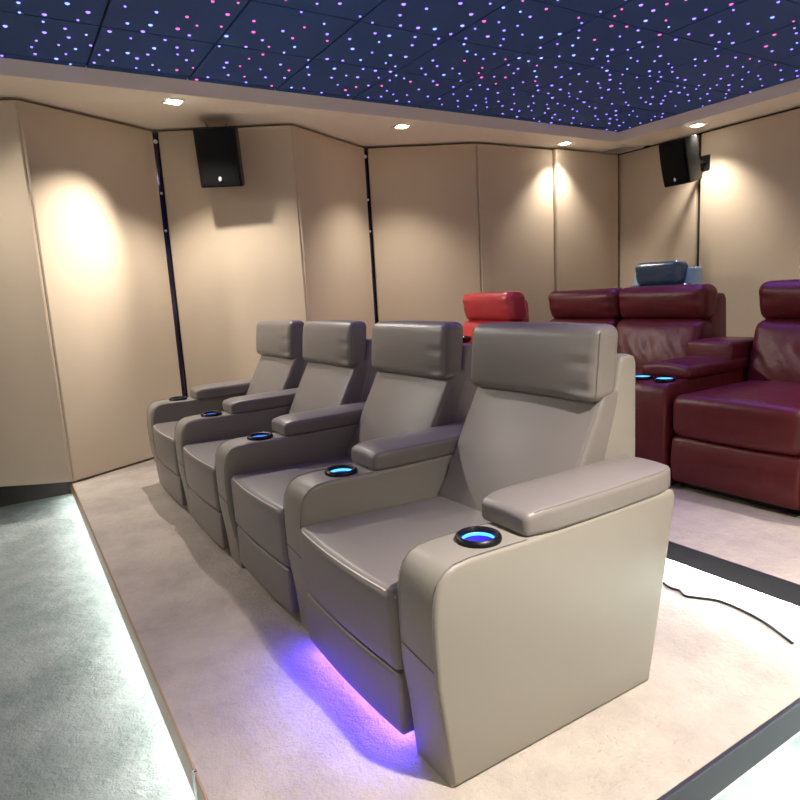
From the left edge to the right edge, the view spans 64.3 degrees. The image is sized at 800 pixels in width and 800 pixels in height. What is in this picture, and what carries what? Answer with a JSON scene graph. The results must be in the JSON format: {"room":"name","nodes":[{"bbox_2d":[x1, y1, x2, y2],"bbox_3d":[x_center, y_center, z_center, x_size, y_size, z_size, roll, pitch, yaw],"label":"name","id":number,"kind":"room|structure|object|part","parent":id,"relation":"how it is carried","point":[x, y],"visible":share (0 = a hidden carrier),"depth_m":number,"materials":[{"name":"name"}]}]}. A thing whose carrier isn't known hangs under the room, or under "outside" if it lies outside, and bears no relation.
{"room":"home theater","nodes":[
{"label":"home theater","id":0,"kind":"room"},
{"bbox_2d":[0,148,554,506],"bbox_3d":[-2.109,-0.812,5.162,9.950,3.100,0.100,-9,11,-31],"label":"wall","id":1,"kind":"structure","parent":0,"point":[9,495],"depth_m":4.86,"materials":[{"name":"black"}]},
{"bbox_2d":[0,100,72,486],"bbox_3d":[-2.888,-0.635,4.240,1.052,2.520,0.052,-4,9,-2],"label":"wall panel","id":2,"kind":"object","parent":1,"relation":"attached to","point":[33,442],"visible":1,"depth_m":4.28,"materials":[{"name":"fabric"}]},
{"bbox_2d":[16,100,181,480],"bbox_3d":[-2.121,-0.757,4.705,0.052,2.520,1.052,2,11,29],"label":"wall panel","id":3,"kind":"object","parent":1,"relation":"attached to","point":[93,182],"visible":0.8,"depth_m":4.60,"materials":[{"name":"fabric"}]},
{"bbox_2d":[152,132,187,396],"bbox_3d":[-1.848,-0.847,5.180,0.060,2.532,0.038,-9,11,-31],"label":"trim","id":4,"kind":"structure","parent":1,"relation":"attached to","point":[154,134],"depth_m":5.13,"materials":[{"name":"black metal"}]},
{"bbox_2d":[158,125,307,396],"bbox_3d":[-1.298,-0.888,5.202,1.045,2.520,0.052,-4,9,-2],"label":"wall panel","id":5,"kind":"object","parent":1,"relation":"attached to","point":[237,258],"visible":0.55,"depth_m":5.12,"materials":[{"name":"fabric"}]},
{"bbox_2d":[193,122,244,187],"bbox_3d":[-1.370,-1.868,4.858,0.306,0.492,0.372,-4,10,-4],"label":"speaker","id":6,"kind":"object","parent":5,"relation":"attached to","point":[218,151],"visible":1,"depth_m":4.72},
{"bbox_2d":[292,125,374,338],"bbox_3d":[-0.534,-1.011,5.670,0.052,2.520,1.068,2,11,29],"label":"wall panel","id":7,"kind":"object","parent":1,"relation":"attached to","point":[330,172],"visible":0.62,"depth_m":5.52,"materials":[{"name":"fabric"}]},
{"bbox_2d":[364,149,377,323],"bbox_3d":[-0.261,-1.102,6.154,0.060,2.532,0.038,-9,11,-31],"label":"trim","id":8,"kind":"structure","parent":1,"relation":"attached to","point":[365,150],"depth_m":6.08,"materials":[{"name":"black metal"}]},
{"bbox_2d":[368,143,480,324],"bbox_3d":[0.277,-1.144,6.186,1.022,2.520,0.052,-4,9,-3],"label":"wall panel","id":9,"kind":"object","parent":1,"relation":"attached to","point":[424,199],"visible":0.59,"depth_m":6.08,"materials":[{"name":"fabric"}]},
{"bbox_2d":[476,143,554,321],"bbox_3d":[1.200,-1.242,6.450,0.964,2.520,0.052,-9,11,-30],"label":"wall panel","id":10,"kind":"object","parent":1,"relation":"attached to","point":[515,184],"visible":0.51,"depth_m":6.33,"materials":[{"name":"fabric"}]},
{"bbox_2d":[553,149,617,290],"bbox_3d":[2.034,-1.366,6.898,0.944,2.520,0.051,-9,11,-31],"label":"wall panel","id":11,"kind":"object","parent":1,"relation":"attached to","point":[585,184],"visible":0.52,"depth_m":6.76,"materials":[{"name":"fabric"}]},
{"bbox_2d":[0,0,799,131],"bbox_3d":[-0.340,-1.893,2.389,8.590,0.050,4.200,-9,11,-31],"label":"ceiling","id":12,"kind":"structure","parent":0,"point":[342,22],"depth_m":3.88,"materials":[{"name":"fabric"}]},
{"bbox_2d":[347,70,798,130],"bbox_3d":[-0.340,-1.865,2.394,8.550,0.006,4.158,-9,11,-31],"label":"ceiling lights","id":13,"kind":"object","parent":12,"relation":"in","point":[779,70],"visible":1,"depth_m":5.06},
{"bbox_2d":[0,493,799,799],"bbox_3d":[-0.369,1.029,2.777,9.950,0.100,6.160,-9,11,-31],"label":"floor","id":14,"kind":"structure","parent":0,"point":[81,718],"depth_m":2.40,"materials":[{"name":"grey carpet"}]},
{"bbox_2d":[72,457,799,799],"bbox_3d":[-0.585,0.661,3.473,1.862,0.020,4.680,-9,11,-31],"label":"platform","id":15,"kind":"object","parent":14,"relation":"on","point":[259,712],"visible":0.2,"depth_m":1.88,"materials":[{"name":"carpet"}]},
{"bbox_2d":[68,482,207,799],"bbox_3d":[-1.371,0.827,3.001,0.012,0.099,4.680,-9,11,-31],"label":"trim","id":16,"kind":"structure","parent":15,"relation":"attached to","point":[174,733],"depth_m":2.15,"materials":[{"name":"brown metal"}]},
{"bbox_2d":[192,769,197,799],"bbox_3d":[-0.526,1.003,1.645,0.012,0.102,0.015,-9,11,-31],"label":"clip","id":17,"kind":"object","parent":15,"relation":"attached to","point":[194,771],"visible":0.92,"depth_m":1.64,"materials":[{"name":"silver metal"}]},
{"bbox_2d":[147,320,307,516],"bbox_3d":[-1.061,0.042,4.077,0.957,1.056,0.975,-9,11,-31],"label":"recliner","id":18,"kind":"object","parent":15,"relation":"on","point":[244,407],"visible":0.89,"depth_m":3.93,"materials":[{"name":"grey leather"}]},
{"bbox_3d":[-1.167,0.251,4.040,0.683,0.236,0.606,-9,11,-31],"label":"seat","id":19,"kind":"part","parent":18,"relation":"part of","materials":[{"name":"grey leather"}]},
{"bbox_3d":[-1.275,0.237,4.446,0.872,0.574,0.167,-9,11,-31],"label":"armrest","id":20,"kind":"part","parent":18,"relation":"part of","materials":[{"name":"grey leather"}]},
{"bbox_3d":[-0.850,0.326,3.769,0.872,0.574,0.167,-9,11,-31],"label":"armrest","id":21,"kind":"part","parent":18,"relation":"part of","materials":[{"name":"grey leather"}]},
{"bbox_3d":[-0.831,-0.092,4.206,0.399,0.470,0.604,-9,11,-31],"label":"backrest","id":22,"kind":"part","parent":18,"relation":"part of","materials":[{"name":"grey leather"}]},
{"bbox_2d":[183,320,376,567],"bbox_3d":[-0.589,0.140,3.326,0.957,1.056,0.794,-9,11,-31],"label":"recliner","id":23,"kind":"object","parent":15,"relation":"on","point":[321,421],"visible":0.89,"depth_m":3.08,"materials":[{"name":"grey leather"}]},
{"bbox_3d":[-0.743,0.340,3.365,0.683,0.236,0.606,-9,11,-31],"label":"seat","id":24,"kind":"part","parent":23,"relation":"part of","materials":[{"name":"grey leather"}]},
{"bbox_3d":[-0.427,0.414,3.094,0.872,0.574,0.167,-9,11,-31],"label":"armrest","id":25,"kind":"part","parent":23,"relation":"part of","materials":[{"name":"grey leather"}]},
{"bbox_3d":[-0.407,-0.003,3.531,0.399,0.470,0.604,-9,11,-31],"label":"backrest","id":26,"kind":"part","parent":23,"relation":"part of","materials":[{"name":"grey leather"}]},
{"bbox_2d":[231,321,476,631],"bbox_3d":[-0.156,0.225,2.668,0.957,1.056,0.794,-9,11,-31],"label":"recliner","id":27,"kind":"object","parent":15,"relation":"on","point":[402,447],"visible":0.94,"depth_m":2.51,"materials":[{"name":"grey leather"}]},
{"bbox_3d":[-0.309,0.424,2.707,0.683,0.236,0.606,-9,11,-31],"label":"seat","id":28,"kind":"part","parent":27,"relation":"part of","materials":[{"name":"grey leather"}]},
{"bbox_2d":[330,468,351,471],"bbox_3d":[-0.210,0.260,2.269,0.083,0.009,0.083,-9,11,-31],"label":"light","id":29,"kind":"object","parent":27,"relation":"on","point":[331,469],"depth_m":2.30,"materials":[{"name":"blue plastic"}]},
{"bbox_3d":[0.007,0.499,2.436,0.872,0.574,0.167,-9,11,-31],"label":"armrest","id":30,"kind":"part","parent":27,"relation":"part of","materials":[{"name":"grey leather"}]},
{"bbox_3d":[0.026,0.082,2.873,0.399,0.470,0.604,-9,11,-31],"label":"backrest","id":31,"kind":"part","parent":27,"relation":"part of","materials":[{"name":"grey leather"}]},
{"bbox_2d":[299,322,673,787],"bbox_3d":[0.249,0.315,1.989,0.957,1.056,0.794,-9,11,-31],"label":"recliner","id":32,"kind":"object","parent":15,"relation":"on","point":[481,618],"visible":1,"depth_m":1.74,"materials":[{"name":"grey leather"}]},
{"bbox_3d":[0.096,0.515,2.028,0.683,0.236,0.606,-9,11,-31],"label":"seat","id":33,"kind":"part","parent":32,"relation":"part of","materials":[{"name":"grey leather"}]},
{"bbox_2d":[462,532,493,538],"bbox_3d":[0.196,0.350,1.589,0.083,0.009,0.083,-9,11,-31],"label":"light","id":34,"kind":"object","parent":32,"relation":"on","point":[465,535],"depth_m":1.62,"materials":[{"name":"blue plastic"}]},
{"bbox_3d":[0.432,0.172,2.193,0.399,0.470,0.604,-9,11,-31],"label":"backrest","id":35,"kind":"part","parent":32,"relation":"part of","materials":[{"name":"grey leather"}]},
{"bbox_3d":[0.412,0.589,1.757,0.872,0.574,0.167,-9,11,-31],"label":"armrest","id":36,"kind":"part","parent":32,"relation":"part of","materials":[{"name":"grey leather"}]},
{"bbox_2d":[657,698,799,799],"bbox_3d":[0.653,0.958,1.504,1.868,0.093,0.016,-9,11,-31],"label":"trim","id":37,"kind":"structure","parent":15,"relation":"attached to","point":[726,768],"depth_m":1.62,"materials":[{"name":"grey"}]},
{"bbox_2d":[663,581,793,643],"bbox_3d":[1.062,0.733,2.381,0.119,0.010,0.792,-10,12,-37],"label":"power cord","id":38,"kind":"object","parent":15,"relation":"on","point":[664,583],"visible":0.74,"depth_m":2.28,"materials":[{"name":"black plastic"}]},
{"bbox_2d":[668,483,799,584],"bbox_3d":[1.464,0.329,3.836,2.067,0.020,6.160,-9,11,-31],"label":"platform","id":39,"kind":"object","parent":14,"relation":"on","point":[764,539],"depth_m":2.59,"materials":[{"name":"carpet"}]},
{"bbox_2d":[462,291,528,343],"bbox_3d":[0.436,-0.324,5.005,0.991,1.000,0.781,-9,11,-31],"label":"recliner","id":40,"kind":"object","parent":39,"relation":"on","point":[505,306],"visible":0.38,"depth_m":4.90,"materials":[{"name":"red leather"}]},
{"bbox_2d":[463,336,471,342],"bbox_3d":[0.443,-0.468,4.967,0.235,0.045,0.235,-4,9,-3],"label":"cup holder","id":41,"kind":"object","parent":40,"relation":"on","point":[466,339],"depth_m":4.89,"materials":[{"name":"black plastic"}]},
{"bbox_3d":[0.709,-0.445,5.054,0.284,0.370,0.598,-9,11,-31],"label":"backrest","id":42,"kind":"part","parent":40,"relation":"part of","materials":[{"name":"red leather"}]},
{"bbox_2d":[548,288,624,327],"bbox_3d":[1.056,-0.244,4.354,0.991,0.985,0.616,-9,11,-31],"label":"recliner","id":43,"kind":"object","parent":39,"relation":"on","point":[598,306],"visible":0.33,"depth_m":4.34,"materials":[{"name":"red leather"}]},
{"bbox_3d":[1.281,-0.384,4.477,0.286,0.375,0.612,-9,11,-31],"label":"backrest","id":44,"kind":"part","parent":43,"relation":"part of","materials":[{"name":"red leather"}]},
{"bbox_2d":[616,284,725,374],"bbox_3d":[1.386,-0.175,3.828,0.991,0.985,0.616,-9,11,-31],"label":"recliner","id":45,"kind":"object","parent":39,"relation":"on","point":[659,322],"visible":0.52,"depth_m":3.80,"materials":[{"name":"red leather"}]},
{"bbox_3d":[1.270,-0.042,3.772,0.701,0.214,0.612,-9,11,-31],"label":"seat","id":46,"kind":"part","parent":45,"relation":"part of","materials":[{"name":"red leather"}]},
{"bbox_3d":[1.611,-0.315,3.951,0.286,0.375,0.612,-9,11,-31],"label":"backrest","id":47,"kind":"part","parent":45,"relation":"part of","materials":[{"name":"red leather"}]},
{"bbox_2d":[635,336,753,484],"bbox_3d":[1.586,0.034,3.437,0.870,0.680,0.289,-9,11,-31],"label":"console","id":48,"kind":"object","parent":39,"relation":"on","point":[713,362],"visible":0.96,"depth_m":3.23,"materials":[{"name":"red leather"}]},
{"bbox_3d":[1.805,-0.250,3.537,0.320,0.180,0.265,-9,11,-31],"label":"panel","id":49,"kind":"part","parent":48,"relation":"part of","materials":[{"name":"red leather"}]},
{"bbox_2d":[666,541,799,606],"bbox_3d":[0.590,0.498,3.310,0.012,0.077,6.160,-9,11,-31],"label":"trim","id":50,"kind":"structure","parent":39,"relation":"attached to","point":[772,586],"depth_m":2.30,"materials":[{"name":"grey"}]},
{"bbox_2d":[666,559,799,607],"bbox_3d":[0.612,0.541,3.329,0.012,0.012,5.960,-9,11,-31],"label":"led strip","id":51,"kind":"object","parent":39,"relation":"attached to","point":[666,559],"visible":0.02,"depth_m":2.33,"materials":[{"name":"white"}]},
{"bbox_2d":[671,279,799,514],"bbox_3d":[1.867,-0.075,3.062,0.991,0.985,0.616,-9,11,-31],"label":"recliner","id":52,"kind":"object","parent":39,"relation":"on","point":[741,440],"visible":1,"depth_m":2.91,"materials":[{"name":"red leather"}]},
{"bbox_3d":[1.751,0.059,3.006,0.701,0.214,0.612,-9,11,-31],"label":"seat","id":53,"kind":"part","parent":52,"relation":"part of","materials":[{"name":"red leather"}]},
{"bbox_3d":[2.092,-0.215,3.184,0.286,0.375,0.612,-9,11,-31],"label":"backrest","id":54,"kind":"part","parent":52,"relation":"part of","materials":[{"name":"red leather"}]},
{"bbox_2d":[0,57,799,153],"bbox_3d":[-0.516,-1.874,2.305,10.000,0.250,6.160,-9,11,-31],"label":"ceiling","id":55,"kind":"structure","parent":0,"point":[129,99],"depth_m":4.90,"materials":[{"name":"beige paint"}]},
{"bbox_2d":[160,97,184,105],"bbox_3d":[-1.539,-2.016,4.305,0.132,0.029,0.132,-9,11,-31],"label":"recessed light","id":56,"kind":"object","parent":55,"relation":"in","point":[171,101],"visible":1,"depth_m":4.29,"materials":[{"name":"white paint"}]},
{"bbox_2d":[391,124,412,129],"bbox_3d":[0.015,-2.272,5.294,0.132,0.012,0.132,-9,11,-31],"label":"recessed light","id":57,"kind":"object","parent":55,"relation":"in","point":[402,126],"visible":1,"depth_m":5.27,"materials":[{"name":"white paint"}]},
{"bbox_2d":[555,141,574,145],"bbox_3d":[1.628,-2.531,6.284,0.132,0.012,0.132,-9,11,-31],"label":"recessed light","id":58,"kind":"object","parent":55,"relation":"in","point":[567,142],"visible":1,"depth_m":6.26,"materials":[{"name":"white paint"}]},
{"bbox_2d":[596,144,643,154],"bbox_3d":[2.318,-2.643,6.714,0.340,0.020,0.340,-9,11,-31],"label":"ceiling vent","id":59,"kind":"object","parent":55,"relation":"in","point":[622,148],"visible":1,"depth_m":6.69,"materials":[{"name":"white paint"}]},
{"bbox_2d":[686,122,707,127],"bbox_3d":[2.732,-2.522,5.849,0.132,0.012,0.132,-9,11,-31],"label":"recessed light","id":60,"kind":"object","parent":55,"relation":"in","point":[699,124],"visible":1,"depth_m":5.83,"materials":[{"name":"white paint"}]},
{"bbox_2d":[615,107,799,287],"bbox_3d":[3.844,-1.153,5.134,0.100,3.100,6.160,-9,11,-31],"label":"wall","id":61,"kind":"structure","parent":0,"point":[699,134],"depth_m":6.29,"materials":[{"name":"black"}]},
{"bbox_2d":[618,135,698,287],"bbox_3d":[2.712,-1.533,6.753,0.051,2.220,0.937,-9,11,-31],"label":"wall panel","id":62,"kind":"object","parent":61,"relation":"attached to","point":[657,223],"visible":0.39,"depth_m":6.70,"materials":[{"name":"fabric"}]},
{"bbox_2d":[699,108,799,336],"bbox_3d":[3.235,-1.424,5.920,0.051,2.220,0.957,-9,11,-31],"label":"wall panel","id":63,"kind":"object","parent":61,"relation":"attached to","point":[750,190],"visible":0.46,"depth_m":5.85,"materials":[{"name":"fabric"}]},
{"bbox_2d":[659,134,709,187],"bbox_3d":[2.719,-2.254,6.015,0.515,0.440,0.272,-9,11,-30],"label":"speaker","id":64,"kind":"object","parent":63,"relation":"attached to","point":[680,162],"visible":1,"depth_m":5.89},
{"bbox_2d":[659,139,688,186],"bbox_3d":[2.545,-2.198,5.917,0.110,0.374,0.259,-9,11,-31],"label":"grille","id":65,"kind":"object","parent":64,"relation":"attached to","point":[674,155],"depth_m":5.89,"materials":[{"name":"black fabric"}]},
{"bbox_2d":[664,560,799,626],"bbox_3d":[1.499,0.508,3.881,2.010,0.350,6.160,-9,11,-31],"label":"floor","id":66,"kind":"structure","parent":0,"point":[785,612],"depth_m":2.38,"materials":[{"name":"white paint"}]},
{"bbox_2d":[711,731,799,799],"bbox_3d":[-0.556,0.760,3.540,1.830,0.200,4.620,-9,11,-31],"label":"led strip","id":67,"kind":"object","parent":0,"point":[769,756],"depth_m":1.82,"materials":[{"name":"white paint"}]},
{"bbox_3d":[3.087,0.170,4.833,1.750,0.520,6.160,-9,11,-31],"label":"platform","id":68,"kind":"object","parent":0,"visible":0},
{"bbox_2d":[631,260,702,286],"bbox_3d":[2.113,-0.700,5.664,0.991,1.030,0.630,-9,11,-31],"label":"recliner","id":69,"kind":"object","parent":68,"relation":"on","point":[673,272],"visible":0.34,"depth_m":5.61,"materials":[{"name":"blue leather"}]},
{"bbox_3d":[2.344,-0.841,5.790,0.294,0.420,0.628,-9,11,-31],"label":"backrest","id":70,"kind":"part","parent":69,"relation":"part of","materials":[{"name":"blue leather"}]}
]}

